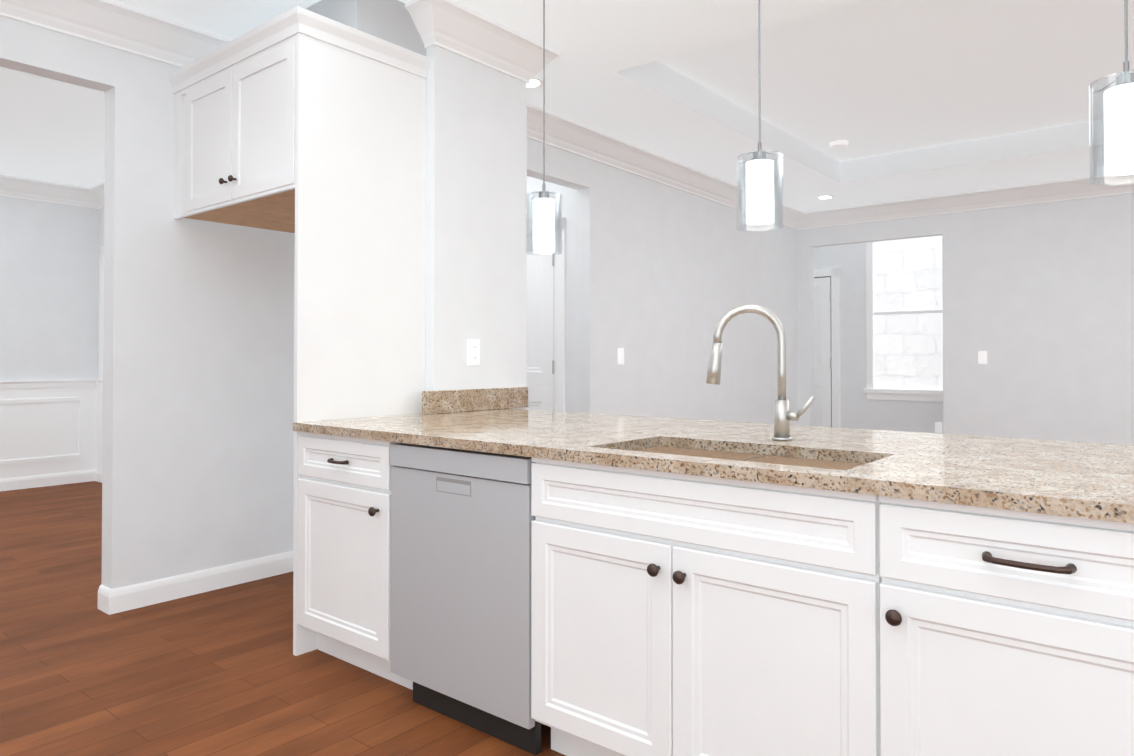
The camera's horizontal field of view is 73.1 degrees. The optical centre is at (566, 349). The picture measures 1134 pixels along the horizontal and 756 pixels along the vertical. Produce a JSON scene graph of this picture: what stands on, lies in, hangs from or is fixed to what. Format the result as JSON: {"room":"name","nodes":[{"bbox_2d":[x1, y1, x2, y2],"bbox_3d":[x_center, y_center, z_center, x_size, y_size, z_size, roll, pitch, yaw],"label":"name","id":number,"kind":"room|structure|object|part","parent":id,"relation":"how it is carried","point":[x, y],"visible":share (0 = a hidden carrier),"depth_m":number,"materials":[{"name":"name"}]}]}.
{"room":"kitchen","nodes":[
{"label":"kitchen","id":0,"kind":"room"},
{"bbox_2d":[0,481,565,755],"bbox_3d":[0.359,1.260,5.307,12.820,0.060,13.120,-1,-1,39],"label":"floor","id":1,"kind":"structure","parent":0,"point":[225,671],"depth_m":2.80,"materials":[{"name":"brown wood"}]},
{"bbox_2d":[168,6,429,655],"bbox_3d":[-1.283,-0.062,3.587,1.138,2.543,0.682,-1,-1,39],"label":"tall cabinet","id":2,"kind":"object","parent":1,"relation":"on","point":[307,127],"visible":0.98,"depth_m":3.25,"materials":[{"name":"white wood"}]},
{"bbox_3d":[-1.280,-1.290,3.605,1.138,0.088,0.674,-1,-1,39],"label":"fridge surround cornice","id":3,"kind":"part","parent":2,"relation":"part of","materials":[{"name":"white wood"}]},
{"bbox_2d":[297,431,412,689],"bbox_3d":[-0.624,0.761,3.010,0.658,0.881,0.648,-1,-1,39],"label":"base cabinet","id":4,"kind":"object","parent":1,"relation":"on","point":[344,560],"visible":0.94,"depth_m":2.81,"materials":[{"name":"white wood"}]},
{"bbox_2d":[389,443,540,754],"bbox_3d":[-0.169,0.761,2.659,0.641,0.874,0.614,-1,-1,39],"label":"dishwasher","id":5,"kind":"object","parent":1,"relation":"on","point":[461,520],"visible":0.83,"depth_m":2.40,"materials":[{"name":"silver metal"}]},
{"bbox_2d":[531,457,881,755],"bbox_3d":[0.452,0.751,2.128,0.973,0.881,0.648,-1,-1,39],"label":"base cabinet","id":6,"kind":"object","parent":1,"relation":"on","point":[674,614],"visible":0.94,"depth_m":1.87,"materials":[{"name":"white wood"}]},
{"bbox_2d":[293,409,1133,523],"bbox_3d":[0.850,0.293,2.148,4.038,0.032,1.140,-1,-1,39],"label":"countertop","id":7,"kind":"structure","parent":6,"relation":"on","point":[1088,480],"depth_m":2.09,"materials":[{"name":"beige stone"}]},
{"bbox_2d":[633,446,863,469],"bbox_3d":[0.466,0.417,2.097,0.800,0.214,0.424,-1,-1,39],"label":"undermount sink","id":8,"kind":"object","parent":7,"relation":"in","point":[826,464],"visible":0.06,"depth_m":2.23,"materials":[{"name":"silver metal"}]},
{"bbox_2d":[706,304,814,440],"bbox_3d":[0.595,0.070,2.353,0.310,0.419,0.150,-1,-1,39],"label":"gooseneck faucet","id":9,"kind":"object","parent":7,"relation":"on","point":[784,416],"visible":1,"depth_m":2.35,"materials":[{"name":"silver metal"}]},
{"bbox_2d":[879,496,1133,755],"bbox_3d":[1.204,0.744,1.509,0.964,0.881,0.650,-1,-1,39],"label":"base cabinet","id":10,"kind":"object","parent":1,"relation":"on","point":[1006,632],"visible":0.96,"depth_m":1.46,"materials":[{"name":"white wood"}]},
{"bbox_2d":[306,0,425,55],"bbox_3d":[-1.198,-1.442,3.732,1.110,0.213,0.380,-1,-1,39],"label":"soffit","id":11,"kind":"structure","parent":0,"point":[391,21],"depth_m":3.35,"materials":[{"name":"paint"}]},
{"bbox_2d":[0,16,1133,589],"bbox_3d":[0.258,-0.164,4.191,11.540,2.760,11.240,-1,-1,39],"label":"wall","id":12,"kind":"structure","parent":0,"point":[198,402],"depth_m":3.97,"materials":[{"name":"paint"}]},
{"bbox_2d":[0,379,93,388],"bbox_3d":[-6.032,0.296,5.400,0.034,0.070,4.900,-1,-1,39],"label":"trim","id":13,"kind":"structure","parent":12,"relation":"attached to","point":[4,384],"depth_m":6.95,"materials":[{"name":"white wood"}]},
{"bbox_2d":[0,469,93,491],"bbox_3d":[-6.035,1.177,5.388,0.016,0.108,4.892,-1,-1,39],"label":"baseboard","id":14,"kind":"structure","parent":12,"relation":"attached to","point":[24,482],"depth_m":6.96,"materials":[{"name":"white wood"}]},
{"bbox_2d":[0,174,99,208],"bbox_3d":[-5.996,-1.447,5.392,0.125,0.165,4.900,-1,-1,39],"label":"crown molding","id":15,"kind":"structure","parent":12,"relation":"attached to","point":[40,190],"depth_m":6.92,"materials":[{"name":"white wood"}]},
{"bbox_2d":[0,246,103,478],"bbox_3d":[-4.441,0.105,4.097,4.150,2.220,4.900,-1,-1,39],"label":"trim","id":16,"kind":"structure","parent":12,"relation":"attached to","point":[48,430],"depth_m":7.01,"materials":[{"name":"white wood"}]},
{"bbox_2d":[88,182,103,207],"bbox_3d":[-2.919,-1.440,5.955,3.870,0.165,0.125,-1,-1,39],"label":"crown molding","id":17,"kind":"structure","parent":12,"relation":"attached to","point":[95,193],"depth_m":7.17,"materials":[{"name":"white wood"}]},
{"bbox_2d":[94,469,101,482],"bbox_3d":[-2.882,1.183,5.955,4.112,0.108,0.016,-1,-1,39],"label":"baseboard","id":18,"kind":"structure","parent":12,"relation":"attached to","point":[97,475],"depth_m":7.22,"materials":[{"name":"white wood"}]},
{"bbox_2d":[94,379,102,385],"bbox_3d":[-2.874,0.302,5.957,4.090,0.070,0.034,-1,-1,39],"label":"trim","id":19,"kind":"structure","parent":12,"relation":"attached to","point":[96,381],"depth_m":7.23,"materials":[{"name":"white wood"}]},
{"bbox_2d":[0,0,231,66],"bbox_3d":[-2.974,-1.483,2.344,0.125,0.165,4.020,-1,-1,39],"label":"crown molding","id":20,"kind":"structure","parent":12,"relation":"attached to","point":[120,26],"depth_m":3.48,"materials":[{"name":"white wood"}]},
{"bbox_2d":[98,551,292,614],"bbox_3d":[-1.841,1.159,3.876,0.136,0.108,0.926,-1,-1,39],"label":"baseboard","id":21,"kind":"structure","parent":12,"relation":"attached to","point":[121,599],"depth_m":3.76,"materials":[{"name":"white wood"}]},
{"bbox_2d":[467,340,478,364],"bbox_3d":[-0.447,0.015,3.654,0.008,0.120,0.075,-1,-1,39],"label":"outlet","id":22,"kind":"object","parent":12,"relation":"attached to","point":[472,352],"visible":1,"depth_m":3.65,"materials":[{"name":"white plastic"}]},
{"bbox_2d":[422,387,527,414],"bbox_3d":[-0.424,0.242,3.669,0.020,0.104,0.685,-1,-1,39],"label":"backsplash","id":23,"kind":"structure","parent":12,"relation":"attached to","point":[447,401],"depth_m":3.63,"materials":[{"name":"beige stone"}]},
{"bbox_2d":[405,0,560,83],"bbox_3d":[-0.365,-1.467,3.695,0.145,0.165,0.870,-1,-1,39],"label":"crown molding","id":24,"kind":"structure","parent":12,"relation":"attached to","point":[459,29],"depth_m":3.61,"materials":[{"name":"white wood"}]},
{"bbox_2d":[527,217,564,411],"bbox_3d":[-0.420,0.137,5.924,1.030,2.200,0.033,-1,-1,39],"label":"door","id":25,"kind":"structure","parent":12,"relation":"attached to","point":[546,331],"depth_m":5.71,"materials":[{"name":"white wood"}]},
{"bbox_2d":[527,103,812,227],"bbox_3d":[0.934,-1.436,6.361,0.213,0.165,5.150,-1,-1,39],"label":"crown molding","id":26,"kind":"structure","parent":12,"relation":"attached to","point":[563,133],"depth_m":5.83,"materials":[{"name":"white wood"}]},
{"bbox_2d":[814,268,839,427],"bbox_3d":[2.764,0.166,9.222,1.050,2.220,0.035,-1,-1,39],"label":"door","id":27,"kind":"structure","parent":12,"relation":"attached to","point":[827,347],"depth_m":8.98,"materials":[{"name":"white wood"}]},
{"bbox_2d":[864,242,942,401],"bbox_3d":[3.738,-0.379,8.413,0.910,1.890,0.059,-1,-1,39],"label":"window frame","id":28,"kind":"structure","parent":12,"relation":"in","point":[906,395],"depth_m":8.64,"materials":[{"name":"white wood"}]},
{"bbox_2d":[873,236,942,390],"bbox_3d":[3.754,-0.404,8.433,0.730,1.700,0.008,-1,-1,39],"label":"window pane","id":29,"kind":"object","parent":28,"relation":"attached to","point":[907,348],"visible":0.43,"depth_m":8.42,"materials":[{"name":"clear glass"}]},
{"bbox_2d":[935,422,941,432],"bbox_3d":[3.998,0.844,8.219,0.070,0.110,0.008,-1,-1,39],"label":"outlet","id":30,"kind":"object","parent":12,"relation":"attached to","point":[938,427],"visible":1,"depth_m":8.22,"materials":[{"name":"white plastic"}]},
{"bbox_2d":[793,174,1133,229],"bbox_3d":[5.022,-1.435,6.427,6.450,0.165,0.125,-1,-1,39],"label":"crown molding","id":31,"kind":"structure","parent":12,"relation":"attached to","point":[1076,188],"depth_m":7.32,"materials":[{"name":"white wood"}]},
{"bbox_2d":[978,352,986,363],"bbox_3d":[3.987,0.083,7.332,0.075,0.120,0.008,-1,-1,39],"label":"light switch","id":32,"kind":"object","parent":12,"relation":"attached to","point":[982,357],"visible":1,"depth_m":7.33,"materials":[{"name":"white plastic"}]},
{"bbox_2d":[0,0,1133,211],"bbox_3d":[0.359,-1.655,5.341,12.820,0.250,13.120,-1,-1,39],"label":"ceiling","id":33,"kind":"structure","parent":0,"point":[909,99],"depth_m":4.84,"materials":[{"name":"paint"}]},
{"bbox_2d":[527,77,542,87],"bbox_3d":[-0.218,-1.538,4.416,0.170,0.006,0.170,-1,-1,39],"label":"recessed light","id":34,"kind":"object","parent":33,"relation":"in","point":[535,82],"visible":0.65,"depth_m":4.42,"materials":[{"name":"white"}]},
{"bbox_2d":[526,0,561,254],"bbox_3d":[-0.088,-0.963,2.932,0.140,1.189,0.140,-1,-1,39],"label":"pendant light","id":35,"kind":"object","parent":33,"relation":"hanging from","point":[544,224],"visible":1,"depth_m":2.90,"materials":[{"name":"glass"}]},
{"bbox_3d":[-0.088,-0.479,2.926,0.140,0.222,0.140,-1,-1,39],"label":"glass","id":36,"kind":"part","parent":35,"relation":"part of","materials":[{"name":"white"}]},
{"bbox_2d":[533,198,554,249],"bbox_3d":[-0.088,-0.478,2.926,0.084,0.185,0.084,-1,-1,39],"label":"diffuser","id":37,"kind":"object","parent":35,"relation":"attached to","point":[544,236],"depth_m":2.89,"materials":[{"name":"white"}]},
{"bbox_2d":[737,0,782,231],"bbox_3d":[0.597,-0.969,2.370,0.140,1.189,0.140,-1,-1,39],"label":"pendant light","id":38,"kind":"object","parent":33,"relation":"hanging from","point":[760,188],"visible":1,"depth_m":2.33,"materials":[{"name":"glass"}]},
{"bbox_3d":[0.597,-0.486,2.365,0.140,0.222,0.140,-1,-1,39],"label":"glass","id":39,"kind":"part","parent":38,"relation":"part of","materials":[{"name":"white"}]},
{"bbox_2d":[746,159,773,224],"bbox_3d":[0.597,-0.484,2.365,0.084,0.185,0.084,-1,-1,39],"label":"diffuser","id":40,"kind":"object","parent":38,"relation":"attached to","point":[766,180],"depth_m":2.33,"materials":[{"name":"white glass"}]},
{"bbox_2d":[816,195,833,198],"bbox_3d":[2.556,-1.501,7.561,0.170,0.006,0.170,-1,-1,39],"label":"recessed light","id":41,"kind":"object","parent":33,"relation":"in","point":[825,197],"visible":0.92,"depth_m":7.55,"materials":[{"name":"white"}]},
{"bbox_2d":[830,140,848,148],"bbox_3d":[2.252,-1.691,6.325,0.150,0.035,0.150,-1,-1,39],"label":"recessed light","id":42,"kind":"object","parent":33,"relation":"attached to","point":[839,144],"visible":1,"depth_m":6.28,"materials":[{"name":"white plastic"}]},
{"bbox_2d":[1089,0,1133,185],"bbox_3d":[1.259,-0.977,1.724,0.140,1.189,0.140,-1,-1,39],"label":"pendant light","id":43,"kind":"object","parent":33,"relation":"hanging from","point":[1118,128],"visible":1,"depth_m":1.70,"materials":[{"name":"glass"}]},
{"bbox_3d":[1.259,-0.493,1.718,0.140,0.222,0.140,-1,-1,39],"label":"glass","id":44,"kind":"part","parent":43,"relation":"part of","materials":[{"name":"white"}]},
{"bbox_2d":[1104,83,1133,175],"bbox_3d":[1.259,-0.492,1.718,0.084,0.185,0.084,-1,-1,39],"label":"diffuser","id":45,"kind":"object","parent":43,"relation":"attached to","point":[1109,122],"depth_m":1.70,"materials":[{"name":"white glass"}]},
{"bbox_2d":[527,138,797,424],"bbox_3d":[0.919,-0.136,6.520,0.212,2.760,5.400,-1,-1,39],"label":"wall","id":46,"kind":"structure","parent":0,"point":[668,277],"depth_m":6.35,"materials":[{"name":"paint"}]},
{"bbox_2d":[618,348,623,363],"bbox_3d":[0.408,0.055,5.766,0.008,0.120,0.075,-1,-1,39],"label":"light switch","id":47,"kind":"object","parent":46,"relation":"attached to","point":[620,355],"visible":1,"depth_m":5.76,"materials":[{"name":"white plastic"}]}
]}

